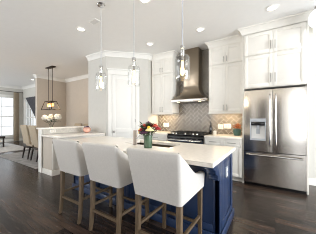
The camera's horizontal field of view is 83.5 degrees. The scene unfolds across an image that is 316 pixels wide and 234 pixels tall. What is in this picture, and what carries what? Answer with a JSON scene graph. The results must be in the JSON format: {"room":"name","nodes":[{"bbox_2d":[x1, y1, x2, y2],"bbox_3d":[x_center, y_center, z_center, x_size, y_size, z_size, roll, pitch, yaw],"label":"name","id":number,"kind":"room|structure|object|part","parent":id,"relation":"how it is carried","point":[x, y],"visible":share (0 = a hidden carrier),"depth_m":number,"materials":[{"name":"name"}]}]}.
{"room":"kitchen","nodes":[
{"label":"kitchen","id":0,"kind":"room"},
{"bbox_2d":[0,87,30,139],"bbox_3d":[-9.982,-0.235,6.978,0.150,3.050,8.620,0,0,34],"label":"wall","id":1,"kind":"structure","parent":0,"point":[3,89],"depth_m":10.04,"materials":[{"name":"beige paint"}]},
{"bbox_2d":[0,94,13,138],"bbox_3d":[-8.594,-0.085,8.938,0.120,2.350,2.420,0,0,34],"label":"window","id":2,"kind":"structure","parent":1,"relation":"in","point":[1,95],"depth_m":9.58,"materials":[{"name":"white paint"}]},
{"bbox_2d":[0,138,22,141],"bbox_3d":[-8.423,1.224,5.754,3.799,0.130,8.099,0,0,34],"label":"baseboard","id":3,"kind":"structure","parent":1,"relation":"attached to","point":[20,139],"depth_m":9.66,"materials":[{"name":"white paint"}]},
{"bbox_2d":[0,84,34,89],"bbox_3d":[-8.423,-1.696,5.754,3.799,0.125,8.099,0,0,34],"label":"trim","id":4,"kind":"structure","parent":1,"relation":"attached to","point":[32,85],"depth_m":9.65,"materials":[{"name":"white paint"}]},
{"bbox_3d":[-8.547,-1.430,8.871,0.148,0.060,2.960,0,0,33],"label":"curtain rod","id":5,"kind":"object","parent":1,"relation":"attached to","visible":0},
{"bbox_2d":[14,92,18,140],"bbox_3d":[-7.862,-0.070,9.833,0.058,2.680,0.260,0,0,34],"label":"curtain","id":6,"kind":"object","parent":5,"relation":"hanging from","point":[16,95],"visible":1,"depth_m":9.83,"materials":[{"name":"fabric"}]},
{"bbox_2d":[23,87,34,137],"bbox_3d":[-6.104,-0.235,9.167,3.900,3.050,0.150,0,0,34],"label":"wall","id":7,"kind":"structure","parent":0,"point":[30,92],"depth_m":9.91,"materials":[{"name":"beige paint"}]},
{"bbox_2d":[24,98,34,124],"bbox_3d":[-6.771,-0.035,9.518,2.000,2.150,0.120,0,0,34],"label":"window","id":8,"kind":"structure","parent":7,"relation":"in","point":[25,100],"depth_m":10.01,"materials":[{"name":"white paint"}]},
{"bbox_2d":[26,96,34,115],"bbox_3d":[-6.643,0.080,9.305,1.550,2.380,0.058,0,0,34],"label":"curtain","id":9,"kind":"object","parent":8,"relation":"hanging from","point":[31,100],"visible":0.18,"depth_m":9.24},
{"bbox_2d":[35,78,65,127],"bbox_3d":[-4.641,-0.235,7.719,0.140,3.050,1.190,0,0,34],"label":"wall","id":10,"kind":"structure","parent":0,"point":[41,85],"depth_m":7.58,"materials":[{"name":"beige paint"}]},
{"bbox_2d":[42,130,82,167],"bbox_3d":[-2.472,0.781,4.708,0.120,1.018,1.184,0,0,34],"label":"wall","id":11,"kind":"structure","parent":0,"point":[42,130],"depth_m":4.20,"materials":[{"name":"beige paint"}]},
{"bbox_2d":[38,129,41,172],"bbox_3d":[-2.803,0.781,4.208,0.150,1.017,0.014,0,0,34],"label":"trim","id":12,"kind":"structure","parent":11,"relation":"attached to","point":[39,130],"depth_m":4.21,"materials":[{"name":"white paint"}]},
{"bbox_2d":[36,126,83,129],"bbox_3d":[-2.483,0.250,4.691,0.260,0.040,1.222,0,0,34],"label":"ledge","id":13,"kind":"object","parent":11,"relation":"on","point":[63,127],"visible":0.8,"depth_m":4.46,"materials":[{"name":"beige stone"}]},
{"bbox_2d":[43,128,82,133],"bbox_3d":[-2.407,0.330,4.682,0.008,0.111,1.152,0,0,34],"label":"trim","id":14,"kind":"structure","parent":11,"relation":"attached to","point":[65,130],"depth_m":4.62,"materials":[{"name":"white wood"}]},
{"bbox_2d":[88,56,157,138],"bbox_3d":[-1.005,-0.235,5.236,1.545,3.050,1.313,0,0,34],"label":"wall","id":15,"kind":"structure","parent":0,"point":[97,95],"depth_m":4.89,"materials":[{"name":"beige paint"}]},
{"bbox_2d":[85,50,152,60],"bbox_3d":[-0.967,-1.696,4.942,2.158,0.125,0.586,0,0,-7],"label":"trim","id":16,"kind":"structure","parent":15,"relation":"attached to","point":[104,53],"depth_m":4.78,"materials":[{"name":"white paint"}]},
{"bbox_2d":[107,68,139,138],"bbox_3d":[-0.916,-0.013,4.745,0.870,2.605,0.090,0,0,-12],"label":"door","id":17,"kind":"structure","parent":15,"relation":"in","point":[123,93],"depth_m":4.77,"materials":[{"name":"white paint"}]},
{"bbox_2d":[0,0,315,86],"bbox_3d":[-3.081,-1.820,2.321,16.800,0.120,8.770,0,0,34],"label":"ceiling","id":18,"kind":"structure","parent":0,"point":[36,35],"depth_m":3.40,"materials":[{"name":"paint"}]},
{"bbox_2d":[41,66,59,109],"bbox_3d":[-3.712,-1.020,6.114,0.738,1.478,0.298,0,0,34],"label":"chandelier","id":19,"kind":"object","parent":18,"relation":"hanging from","point":[49,67],"visible":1,"depth_m":6.05,"materials":[{"name":"black metal"}]},
{"bbox_3d":[-3.824,-1.155,6.189,0.015,1.150,0.015,0,0,-34],"label":"rod","id":20,"kind":"part","parent":19,"relation":"part of","materials":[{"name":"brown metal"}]},
{"bbox_3d":[-3.712,-0.433,6.114,0.738,0.304,0.298,0,0,33],"label":"frame","id":21,"kind":"part","parent":19,"relation":"part of","materials":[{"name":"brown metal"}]},
{"bbox_3d":[-3.599,-1.155,6.040,0.015,1.150,0.015,0,0,-34],"label":"rod","id":22,"kind":"part","parent":19,"relation":"part of","materials":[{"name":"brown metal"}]},
{"bbox_2d":[76,27,85,31],"bbox_3d":[-1.520,-1.753,3.501,0.190,0.012,0.190,0,0,34],"label":"recessed light","id":23,"kind":"object","parent":18,"relation":"in","point":[82,29],"visible":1,"depth_m":3.50,"materials":[{"name":"white plastic"}]},
{"bbox_2d":[88,18,100,24],"bbox_3d":[-1.162,-1.755,3.227,0.220,0.008,0.120,0,0,34],"label":"ceiling vent","id":24,"kind":"object","parent":18,"relation":"in","point":[95,20],"visible":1,"depth_m":3.21,"materials":[{"name":"white plastic"}]},
{"bbox_2d":[97,2,104,86],"bbox_3d":[-0.883,-1.092,2.743,0.166,1.334,0.166,0,0,34],"label":"pendant light","id":25,"kind":"object","parent":18,"relation":"hanging from","point":[99,4],"visible":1,"depth_m":2.73,"materials":[{"name":"silver"}]},
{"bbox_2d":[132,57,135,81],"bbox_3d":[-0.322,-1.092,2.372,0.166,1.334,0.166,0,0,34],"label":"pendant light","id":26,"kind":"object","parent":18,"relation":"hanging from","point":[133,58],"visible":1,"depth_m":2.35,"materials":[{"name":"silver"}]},
{"bbox_2d":[132,57,135,65],"bbox_3d":[-0.322,-0.750,2.372,0.054,0.120,0.053,0,0,33],"label":"socket","id":27,"kind":"object","parent":26,"relation":"attached to","point":[133,58],"depth_m":2.35,"materials":[{"name":"silver metal"}]},
{"bbox_3d":[-0.322,-0.558,2.372,0.050,0.161,0.050,0,0,33],"label":"bulb","id":28,"kind":"part","parent":26,"relation":"part of","materials":[{"name":"white"}]},
{"bbox_2d":[139,0,150,3],"bbox_3d":[-0.195,-1.753,2.623,0.190,0.012,0.190,0,0,34],"label":"recessed light","id":29,"kind":"object","parent":18,"relation":"in","point":[141,1],"visible":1,"depth_m":2.67,"materials":[{"name":"beige"}]},
{"bbox_2d":[180,0,184,74],"bbox_3d":[0.273,-1.092,1.978,0.166,1.334,0.166,0,0,34],"label":"pendant light","id":30,"kind":"object","parent":18,"relation":"hanging from","point":[182,47],"visible":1,"depth_m":1.97,"materials":[{"name":"glass"}]},
{"bbox_2d":[180,45,184,55],"bbox_3d":[0.273,-0.750,1.978,0.054,0.120,0.053,0,0,33],"label":"socket","id":31,"kind":"object","parent":30,"relation":"attached to","point":[182,47],"depth_m":1.96,"materials":[{"name":"silver metal"}]},
{"bbox_3d":[0.273,-1.262,1.978,0.008,0.904,0.008,0,0,11],"label":"rod","id":32,"kind":"part","parent":30,"relation":"part of","materials":[{"name":"grey plastic"}]},
{"bbox_3d":[0.273,-0.558,1.978,0.050,0.161,0.050,0,0,33],"label":"bulb","id":33,"kind":"part","parent":30,"relation":"part of","materials":[{"name":"white"}]},
{"bbox_2d":[195,27,204,31],"bbox_3d":[0.837,-1.753,3.511,0.190,0.012,0.190,0,0,34],"label":"recessed light","id":34,"kind":"object","parent":18,"relation":"in","point":[199,29],"visible":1,"depth_m":3.51,"materials":[{"name":"beige"}]},
{"bbox_2d":[265,4,278,11],"bbox_3d":[1.821,-1.753,2.824,0.190,0.012,0.190,0,0,34],"label":"recessed light","id":35,"kind":"object","parent":18,"relation":"in","point":[272,7],"visible":1,"depth_m":2.81,"materials":[{"name":"beige"}]},
{"bbox_2d":[308,6,315,28],"bbox_3d":[2.554,-1.587,2.771,0.320,0.345,0.320,0,0,34],"label":"globe light","id":36,"kind":"object","parent":18,"relation":"attached to","point":[312,17],"visible":1,"depth_m":2.77,"materials":[{"name":"white glass"}]},
{"bbox_2d":[0,140,315,233],"bbox_3d":[-3.081,1.350,2.321,16.800,0.120,8.770,0,0,34],"label":"floor","id":37,"kind":"structure","parent":0,"point":[29,198],"depth_m":2.47,"materials":[{"name":"brown wood"}]},
{"bbox_2d":[0,143,31,152],"bbox_3d":[-7.139,1.282,7.423,3.100,0.013,2.100,0,0,34],"label":"rug","id":38,"kind":"object","parent":37,"relation":"on","point":[8,147],"visible":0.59,"depth_m":7.66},
{"bbox_2d":[0,150,37,168],"bbox_3d":[-3.717,1.284,6.160,2.900,0.011,2.130,0,0,34],"label":"rug","id":39,"kind":"object","parent":37,"relation":"on","point":[16,157],"visible":0.31,"depth_m":5.59,"materials":[{"name":"carpet"}]},
{"bbox_2d":[20,125,33,159],"bbox_3d":[-4.051,0.747,5.747,0.465,1.060,0.586,0,0,34],"label":"dining chair","id":40,"kind":"object","parent":39,"relation":"on","point":[24,128],"visible":0.74,"depth_m":5.52,"materials":[{"name":"beige fabric"}]},
{"bbox_3d":[-4.168,0.517,5.569,0.465,0.600,0.160,0,0,33],"label":"backrest","id":41,"kind":"part","parent":40,"relation":"part of","materials":[{"name":"beige fabric"}]},
{"bbox_2d":[28,125,37,161],"bbox_3d":[-3.550,0.747,5.416,0.465,1.060,0.586,0,0,34],"label":"dining chair","id":42,"kind":"object","parent":39,"relation":"on","point":[33,131],"visible":0.56,"depth_m":5.20,"materials":[{"name":"beige fabric"}]},
{"bbox_3d":[-3.668,0.517,5.238,0.465,0.600,0.160,0,0,33],"label":"backrest","id":43,"kind":"part","parent":42,"relation":"part of","materials":[{"name":"beige fabric"}]},
{"bbox_3d":[-3.460,0.905,6.187,1.700,0.745,0.740,0,0,33],"label":"dining table","id":44,"kind":"object","parent":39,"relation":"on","visible":0},
{"bbox_3d":[-3.670,0.401,6.087,0.180,0.260,0.180,0,0,33],"label":"vase","id":45,"kind":"object","parent":44,"relation":"on","visible":0},
{"bbox_2d":[41,114,61,126],"bbox_3d":[-3.661,0.174,6.079,0.599,0.632,0.591,0,0,34],"label":"bouquet","id":46,"kind":"object","parent":45,"relation":"in","point":[57,116],"visible":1,"depth_m":6.05,"materials":[{"name":"white plant"}]},
{"bbox_2d":[42,134,104,175],"bbox_3d":[-2.074,0.861,4.442,0.802,0.858,1.180,0,0,34],"label":"base cabinet","id":47,"kind":"object","parent":37,"relation":"on","point":[50,163],"visible":0.27,"depth_m":4.03,"materials":[{"name":"beige paint"}]},
{"bbox_3d":[-2.194,0.865,4.186,0.020,0.587,0.577,0,0,33],"label":"door","id":48,"kind":"part","parent":47,"relation":"part of","materials":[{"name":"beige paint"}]},
{"bbox_2d":[41,132,104,138],"bbox_3d":[-2.075,0.410,4.411,0.840,0.040,1.185,0,0,34],"label":"countertop","id":49,"kind":"structure","parent":47,"relation":"on","point":[72,134],"depth_m":4.18,"materials":[{"name":"beige stone"}]},
{"bbox_2d":[83,126,90,132],"bbox_3d":[-1.902,0.299,4.736,0.210,0.179,0.210,0,0,34],"label":"bowl","id":50,"kind":"object","parent":49,"relation":"on","point":[86,129],"visible":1,"depth_m":4.67,"materials":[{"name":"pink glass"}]},
{"bbox_2d":[52,138,112,223],"bbox_3d":[-1.018,0.780,2.475,0.554,1.020,0.637,0,0,34],"label":"counter stool","id":51,"kind":"object","parent":37,"relation":"on","point":[70,156],"visible":0.59,"depth_m":2.21,"materials":[{"name":"grey fabric"}]},
{"bbox_3d":[-1.316,1.002,2.418,0.046,0.577,0.072,0,0,33],"label":"leg","id":52,"kind":"part","parent":51,"relation":"part of","materials":[{"name":"brown wood"}]},
{"bbox_3d":[-1.022,0.491,2.469,0.554,0.442,0.622,0,0,33],"label":"backrest","id":53,"kind":"part","parent":51,"relation":"part of","materials":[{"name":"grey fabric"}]},
{"bbox_3d":[-0.954,1.002,2.178,0.046,0.577,0.072,0,0,33],"label":"leg","id":54,"kind":"part","parent":51,"relation":"part of","materials":[{"name":"brown wood"}]},
{"bbox_3d":[-0.688,1.002,2.581,0.044,0.577,0.044,0,0,33],"label":"leg","id":55,"kind":"part","parent":51,"relation":"part of","materials":[{"name":"brown wood"}]},
{"bbox_2d":[82,142,148,233],"bbox_3d":[-0.468,0.780,2.111,0.554,1.020,0.637,0,0,34],"label":"counter stool","id":56,"kind":"object","parent":37,"relation":"on","point":[106,164],"visible":0.84,"depth_m":1.86,"materials":[{"name":"grey fabric"}]},
{"bbox_3d":[-0.766,1.002,2.054,0.046,0.577,0.072,0,0,33],"label":"leg","id":57,"kind":"part","parent":56,"relation":"part of","materials":[{"name":"brown wood"}]},
{"bbox_3d":[-0.472,0.491,2.104,0.554,0.442,0.622,0,0,33],"label":"backrest","id":58,"kind":"part","parent":56,"relation":"part of","materials":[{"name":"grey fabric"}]},
{"bbox_3d":[-0.404,1.002,1.814,0.046,0.577,0.072,0,0,33],"label":"leg","id":59,"kind":"part","parent":56,"relation":"part of","materials":[{"name":"brown wood"}]},
{"bbox_3d":[-0.499,1.002,2.457,0.044,0.577,0.044,0,0,33],"label":"leg","id":60,"kind":"part","parent":56,"relation":"part of","materials":[{"name":"brown wood"}]},
{"bbox_3d":[-0.137,1.002,2.217,0.044,0.577,0.044,0,0,33],"label":"leg","id":61,"kind":"part","parent":56,"relation":"part of","materials":[{"name":"brown wood"}]},
{"bbox_2d":[72,144,233,233],"bbox_3d":[-0.331,0.862,2.716,2.646,0.857,0.906,0,0,34],"label":"kitchen island","id":62,"kind":"object","parent":37,"relation":"on","point":[217,210],"visible":0.19,"depth_m":1.98,"materials":[{"name":"blue paint"}]},
{"bbox_3d":[-1.270,0.811,3.071,0.650,0.754,0.020,0,0,33],"label":"panel","id":63,"kind":"part","parent":62,"relation":"part of","materials":[{"name":"blue paint"}]},
{"bbox_3d":[-0.726,0.811,2.711,0.650,0.754,0.020,0,0,33],"label":"panel","id":64,"kind":"part","parent":62,"relation":"part of","materials":[{"name":"blue paint"}]},
{"bbox_3d":[-0.181,0.811,2.351,0.650,0.754,0.020,0,0,33],"label":"panel","id":65,"kind":"part","parent":62,"relation":"part of","materials":[{"name":"blue paint"}]},
{"bbox_2d":[69,136,234,167],"bbox_3d":[-0.359,0.410,2.687,2.675,0.040,1.035,0,0,34],"label":"island countertop","id":66,"kind":"structure","parent":62,"relation":"on","point":[203,155],"depth_m":2.26,"materials":[{"name":"beige stone"}]},
{"bbox_2d":[133,130,139,144],"bbox_3d":[-0.275,0.254,2.559,0.186,0.270,0.090,0,0,6],"label":"faucet","id":67,"kind":"object","parent":66,"relation":"on","point":[135,137],"visible":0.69,"depth_m":2.55,"materials":[{"name":"silver metal"}]},
{"bbox_2d":[144,135,151,147],"bbox_3d":[-0.131,0.308,2.329,0.112,0.162,0.112,0,0,34],"label":"vase","id":68,"kind":"object","parent":66,"relation":"on","point":[147,139],"visible":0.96,"depth_m":2.28,"materials":[{"name":"green glass"}]},
{"bbox_2d":[138,121,160,135],"bbox_3d":[-0.131,0.205,2.328,0.278,0.332,0.300,0,0,-31],"label":"bouquet","id":69,"kind":"object","parent":68,"relation":"in","point":[148,127],"visible":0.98,"depth_m":2.26,"materials":[{"name":"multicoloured plant"}]},
{"bbox_2d":[137,143,172,147],"bbox_3d":[-0.084,0.535,2.718,0.836,0.206,0.416,0,0,34],"label":"sink","id":70,"kind":"object","parent":66,"relation":"in","point":[158,145],"visible":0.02,"depth_m":2.89,"materials":[{"name":"metal"}]},
{"bbox_3d":[0.363,0.811,1.990,0.650,0.754,0.020,0,0,33],"label":"panel","id":71,"kind":"part","parent":62,"relation":"part of","materials":[{"name":"blue paint"}]},
{"bbox_3d":[0.630,0.811,1.849,0.050,0.757,0.080,0,0,33],"label":"corner post","id":72,"kind":"part","parent":62,"relation":"part of","materials":[{"name":"blue paint"}]},
{"bbox_2d":[225,166,227,177],"bbox_3d":[0.804,0.630,2.070,0.016,0.116,0.072,0,0,34],"label":"wall outlet","id":73,"kind":"object","parent":62,"relation":"attached to","point":[226,167],"visible":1,"depth_m":2.04,"materials":[{"name":"white plastic"}]},
{"bbox_3d":[0.818,0.811,2.106,0.020,0.754,0.542,0,0,33],"label":"panel","id":74,"kind":"part","parent":62,"relation":"part of","materials":[{"name":"blue paint"}]},
{"bbox_2d":[149,134,166,140],"bbox_3d":[0.119,0.861,4.875,0.697,0.858,0.674,0,0,34],"label":"base cabinet","id":75,"kind":"object","parent":37,"relation":"on","point":[154,137],"visible":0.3,"depth_m":4.57,"materials":[{"name":"beige paint"}]},
{"bbox_2d":[149,131,171,134],"bbox_3d":[0.118,0.410,4.872,0.699,0.040,0.647,0,0,34],"label":"countertop","id":76,"kind":"structure","parent":75,"relation":"on","point":[157,132],"depth_m":4.76,"materials":[{"name":"beige stone"}]},
{"bbox_2d":[126,147,204,233],"bbox_3d":[0.105,0.780,1.731,0.554,1.020,0.637,0,0,34],"label":"counter stool","id":77,"kind":"object","parent":37,"relation":"on","point":[164,177],"visible":1,"depth_m":1.50,"materials":[{"name":"white fabric"}]},
{"bbox_3d":[-0.193,1.002,1.674,0.046,0.577,0.072,0,0,33],"label":"leg","id":78,"kind":"part","parent":77,"relation":"part of","materials":[{"name":"brown wood"}]},
{"bbox_3d":[0.074,1.002,2.077,0.044,0.577,0.044,0,0,33],"label":"leg","id":79,"kind":"part","parent":77,"relation":"part of","materials":[{"name":"brown wood"}]},
{"bbox_3d":[0.101,0.491,1.725,0.554,0.442,0.622,0,0,33],"label":"backrest","id":80,"kind":"part","parent":77,"relation":"part of","materials":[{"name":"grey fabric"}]},
{"bbox_3d":[0.169,1.002,1.435,0.046,0.577,0.072,0,0,33],"label":"leg","id":81,"kind":"part","parent":77,"relation":"part of","materials":[{"name":"brown wood"}]},
{"bbox_3d":[0.436,1.002,1.838,0.044,0.577,0.044,0,0,33],"label":"leg","id":82,"kind":"part","parent":77,"relation":"part of","materials":[{"name":"brown wood"}]},
{"bbox_2d":[167,131,208,143],"bbox_3d":[0.780,0.817,4.392,0.925,0.944,0.711,0,0,34],"label":"range","id":83,"kind":"object","parent":37,"relation":"on","point":[196,137],"visible":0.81,"depth_m":4.16,"materials":[{"name":"silver metal"}]},
{"bbox_3d":[0.601,0.528,4.121,0.830,0.031,0.062,0,0,33],"label":"handle","id":84,"kind":"part","parent":83,"relation":"part of","materials":[{"name":"silver metal"}]},
{"bbox_3d":[0.617,0.535,4.146,0.917,0.070,0.004,0,0,34],"label":"door trim","id":85,"kind":"part","parent":83,"relation":"part of","materials":[{"name":"silver metal"}]},
{"bbox_3d":[0.623,0.448,4.155,0.923,0.084,0.042,0,0,33],"label":"control panel","id":86,"kind":"part","parent":83,"relation":"part of","materials":[{"name":"metal"}]},
{"bbox_2d":[167,132,208,135],"bbox_3d":[0.794,0.394,4.414,0.925,0.020,0.648,0,0,33],"label":"cooktop","id":87,"kind":"object","parent":83,"relation":"in","point":[173,133],"depth_m":4.24,"materials":[{"name":"metal"}]},
{"bbox_2d":[205,138,241,181],"bbox_3d":[1.508,0.861,3.956,0.755,0.858,0.674,0,0,34],"label":"base cabinet","id":88,"kind":"object","parent":37,"relation":"on","point":[237,154],"visible":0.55,"depth_m":3.58,"materials":[{"name":"beige paint"}]},
{"bbox_3d":[1.190,0.509,3.817,0.374,0.139,0.020,0,0,33],"label":"drawer","id":89,"kind":"part","parent":88,"relation":"part of","materials":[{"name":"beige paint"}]},
{"bbox_2d":[204,134,241,139],"bbox_3d":[1.506,0.410,3.954,0.757,0.040,0.647,0,0,34],"label":"countertop","id":90,"kind":"structure","parent":88,"relation":"on","point":[221,136],"depth_m":3.73,"materials":[{"name":"beige stone"}]},
{"bbox_2d":[209,122,211,134],"bbox_3d":[1.244,0.235,4.165,0.072,0.307,0.072,0,0,34],"label":"bottle","id":91,"kind":"object","parent":90,"relation":"on","point":[210,126],"visible":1,"depth_m":4.13,"materials":[{"name":"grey glass"}]},
{"bbox_2d":[232,123,240,135],"bbox_3d":[1.765,0.253,3.966,0.186,0.271,0.174,0,0,34],"label":"potted plant","id":92,"kind":"object","parent":90,"relation":"on","point":[237,132],"visible":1,"depth_m":3.91,"materials":[{"name":"orange plant"}]},
{"bbox_3d":[1.770,0.322,3.961,0.172,0.135,0.172,0,0,33],"label":"pot","id":93,"kind":"part","parent":92,"relation":"part of","materials":[{"name":"teal ceramic"}]},
{"bbox_3d":[1.505,0.509,3.609,0.374,0.139,0.020,0,0,33],"label":"drawer","id":94,"kind":"part","parent":88,"relation":"part of","materials":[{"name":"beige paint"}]},
{"bbox_3d":[1.505,0.885,3.609,0.374,0.597,0.020,0,0,33],"label":"door","id":95,"kind":"part","parent":88,"relation":"part of","materials":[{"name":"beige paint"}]},
{"bbox_2d":[244,86,306,193],"bbox_3d":[2.227,0.383,3.430,0.949,1.815,0.697,0,0,34],"label":"refrigerator","id":96,"kind":"object","parent":37,"relation":"on","point":[275,120],"visible":1,"depth_m":3.15,"materials":[{"name":"metal"}]},
{"bbox_2d":[251,122,264,125],"bbox_3d":[1.893,0.106,3.354,0.229,0.068,0.056,0,0,33],"label":"control panel","id":97,"kind":"object","parent":96,"relation":"attached to","point":[252,123],"depth_m":3.33,"materials":[{"name":"black plastic"}]},
{"bbox_3d":[1.877,0.215,3.330,0.265,0.410,0.018,0,0,33],"label":"dispenser frame","id":98,"kind":"part","parent":96,"relation":"part of","materials":[{"name":"grey plastic"}]},
{"bbox_3d":[1.896,0.050,3.365,0.470,1.150,0.085,0,0,33],"label":"door","id":99,"kind":"part","parent":96,"relation":"part of","materials":[{"name":"silver metal"}]},
{"bbox_3d":[2.018,0.040,3.197,0.025,0.961,0.074,0,0,33],"label":"handle","id":100,"kind":"part","parent":96,"relation":"part of","materials":[{"name":"silver metal"}]},
{"bbox_3d":[2.055,0.690,3.171,0.882,0.027,0.077,0,0,33],"label":"handle","id":101,"kind":"part","parent":96,"relation":"part of","materials":[{"name":"silver metal"}]},
{"bbox_3d":[2.096,0.930,3.233,0.949,0.590,0.085,0,0,33],"label":"freezer drawer","id":102,"kind":"part","parent":96,"relation":"part of","materials":[{"name":"silver metal"}]},
{"bbox_3d":[2.093,0.040,3.147,0.025,0.961,0.074,0,0,33],"label":"handle","id":103,"kind":"part","parent":96,"relation":"part of","materials":[{"name":"silver metal"}]},
{"bbox_3d":[2.295,0.050,3.101,0.470,1.150,0.085,0,0,33],"label":"door","id":104,"kind":"part","parent":96,"relation":"part of","materials":[{"name":"silver metal"}]},
{"bbox_2d":[238,9,314,194],"bbox_3d":[2.246,-0.234,3.459,1.157,3.049,0.688,0,0,34],"label":"refrigerator surround","id":105,"kind":"object","parent":37,"relation":"on","point":[303,16],"visible":0.44,"depth_m":3.15,"materials":[{"name":"beige paint"}]},
{"bbox_3d":[1.858,-0.234,3.770,0.027,3.047,0.598,0,0,33],"label":"panel","id":106,"kind":"part","parent":105,"relation":"part of","materials":[{"name":"beige paint"}]},
{"bbox_3d":[2.246,-1.694,3.459,1.157,0.130,0.688,0,0,33],"label":"crown","id":107,"kind":"part","parent":105,"relation":"part of","materials":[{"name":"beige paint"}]},
{"bbox_3d":[2.683,-0.234,3.223,0.027,3.047,0.598,0,0,33],"label":"panel","id":108,"kind":"part","parent":105,"relation":"part of","materials":[{"name":"beige paint"}]},
{"bbox_2d":[66,27,315,178],"bbox_3d":[0.924,-0.235,4.839,12.600,3.050,0.150,0,0,34],"label":"wall","id":109,"kind":"structure","parent":0,"point":[312,36],"depth_m":3.42,"materials":[{"name":"beige paint"}]},
{"bbox_2d":[33,74,87,82],"bbox_3d":[-3.225,-1.696,6.723,3.600,0.125,1.285,0,0,34],"label":"trim","id":110,"kind":"structure","parent":109,"relation":"attached to","point":[34,75],"depth_m":7.56,"materials":[{"name":"white paint"}]},
{"bbox_2d":[151,73,178,113],"bbox_3d":[0.191,-0.650,4.990,0.690,1.100,0.404,0,0,34],"label":"upper cabinet","id":111,"kind":"object","parent":109,"relation":"attached to","point":[165,87],"visible":1,"depth_m":4.83,"materials":[{"name":"beige paint"}]},
{"bbox_3d":[-0.034,-0.665,4.951,0.330,1.043,0.020,0,0,33],"label":"door","id":112,"kind":"part","parent":111,"relation":"part of","materials":[{"name":"beige paint"}]},
{"bbox_3d":[0.243,-0.665,4.768,0.330,1.043,0.020,0,0,33],"label":"door","id":113,"kind":"part","parent":111,"relation":"part of","materials":[{"name":"beige paint"}]},
{"bbox_2d":[152,50,180,75],"bbox_3d":[0.216,-1.481,4.965,0.760,0.556,0.418,0,0,34],"label":"upper cabinet","id":114,"kind":"object","parent":109,"relation":"attached to","point":[166,62],"visible":1,"depth_m":4.82,"materials":[{"name":"beige paint"}]},
{"bbox_3d":[-0.034,-1.407,4.951,0.330,0.380,0.020,0,0,33],"label":"door","id":115,"kind":"part","parent":114,"relation":"part of","materials":[{"name":"beige paint"}]},
{"bbox_3d":[0.216,-1.694,4.965,0.760,0.130,0.418,0,0,33],"label":"crown","id":116,"kind":"part","parent":114,"relation":"part of","materials":[{"name":"beige paint"}]},
{"bbox_3d":[0.243,-1.407,4.768,0.330,0.380,0.020,0,0,33],"label":"door","id":117,"kind":"part","parent":114,"relation":"part of","materials":[{"name":"beige paint"}]},
{"bbox_2d":[170,47,208,103],"bbox_3d":[0.838,-1.074,4.482,0.920,1.366,0.512,0,0,34],"label":"range hood","id":118,"kind":"object","parent":109,"relation":"attached to","point":[192,92],"visible":0.88,"depth_m":4.44,"materials":[{"name":"silver metal"}]},
{"bbox_2d":[158,49,241,134],"bbox_3d":[1.008,-0.685,4.685,2.390,2.140,0.011,0,0,34],"label":"backsplash","id":119,"kind":"structure","parent":109,"relation":"attached to","point":[192,116],"depth_m":4.60,"materials":[{"name":"beige tile"}]},
{"bbox_2d":[205,34,241,66],"bbox_3d":[1.551,-1.481,4.081,0.822,0.556,0.418,0,0,34],"label":"upper cabinet","id":120,"kind":"object","parent":109,"relation":"attached to","point":[227,50],"visible":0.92,"depth_m":3.92,"materials":[{"name":"beige paint"}]},
{"bbox_3d":[1.346,-1.407,4.038,0.361,0.380,0.020,0,0,33],"label":"door","id":121,"kind":"part","parent":120,"relation":"part of","materials":[{"name":"beige paint"}]},
{"bbox_3d":[1.551,-1.694,4.081,0.822,0.130,0.418,0,0,33],"label":"crown","id":122,"kind":"part","parent":120,"relation":"part of","materials":[{"name":"beige paint"}]},
{"bbox_3d":[1.650,-1.407,3.837,0.361,0.380,0.020,0,0,33],"label":"door","id":123,"kind":"part","parent":120,"relation":"part of","materials":[{"name":"beige paint"}]},
{"bbox_2d":[208,62,241,113],"bbox_3d":[1.584,-0.650,4.067,0.752,1.100,0.404,0,0,34],"label":"upper cabinet","id":124,"kind":"object","parent":109,"relation":"attached to","point":[225,81],"visible":0.93,"depth_m":3.93,"materials":[{"name":"beige paint"}]},
{"bbox_3d":[1.346,-0.665,4.038,0.361,1.043,0.020,0,0,33],"label":"door","id":125,"kind":"part","parent":124,"relation":"part of","materials":[{"name":"beige paint"}]},
{"bbox_3d":[1.497,-0.115,3.936,0.752,0.029,0.024,0,0,33],"label":"light rail","id":126,"kind":"part","parent":124,"relation":"part of","materials":[{"name":"beige paint"}]},
{"bbox_3d":[1.650,-0.665,3.837,0.361,1.043,0.020,0,0,33],"label":"door","id":127,"kind":"part","parent":124,"relation":"part of","materials":[{"name":"beige paint"}]},
{"bbox_2d":[224,124,230,128],"bbox_3d":[1.661,0.195,4.240,0.170,0.116,0.009,0,0,34],"label":"wall outlet","id":128,"kind":"object","parent":109,"relation":"attached to","point":[226,126],"visible":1,"depth_m":4.24,"materials":[{"name":"white plastic"}]},
{"bbox_2d":[244,47,306,90],"bbox_3d":[2.255,-0.886,3.473,0.959,0.622,0.654,0,0,34],"label":"upper cabinet","id":129,"kind":"object","parent":109,"relation":"attached to","point":[288,68],"visible":0.98,"depth_m":3.21,"materials":[{"name":"beige paint"}]},
{"bbox_3d":[1.905,-0.886,3.368,0.464,0.595,0.020,0,0,33],"label":"door","id":130,"kind":"part","parent":129,"relation":"part of","materials":[{"name":"beige paint"}]},
{"bbox_3d":[2.295,-0.886,3.110,0.464,0.595,0.020,0,0,33],"label":"door","id":131,"kind":"part","parent":129,"relation":"part of","materials":[{"name":"beige paint"}]},
{"bbox_2d":[244,21,306,57],"bbox_3d":[2.255,-1.478,3.473,0.959,0.557,0.654,0,0,34],"label":"upper cabinet","id":132,"kind":"object","parent":109,"relation":"attached to","point":[293,36],"visible":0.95,"depth_m":3.20,"materials":[{"name":"beige paint"}]},
{"bbox_3d":[1.905,-1.415,3.368,0.464,0.403,0.020,0,0,33],"label":"door","id":133,"kind":"part","parent":132,"relation":"part of","materials":[{"name":"beige paint"}]},
{"bbox_3d":[2.295,-1.415,3.110,0.464,0.403,0.020,0,0,33],"label":"door","id":134,"kind":"part","parent":132,"relation":"part of","materials":[{"name":"beige paint"}]},
{"bbox_2d":[309,178,315,185],"bbox_3d":[4.501,1.224,2.370,3.890,0.130,0.016,0,0,34],"label":"baseboard","id":135,"kind":"structure","parent":109,"relation":"attached to","point":[312,181],"depth_m":3.38,"materials":[{"name":"white paint"}]}
]}

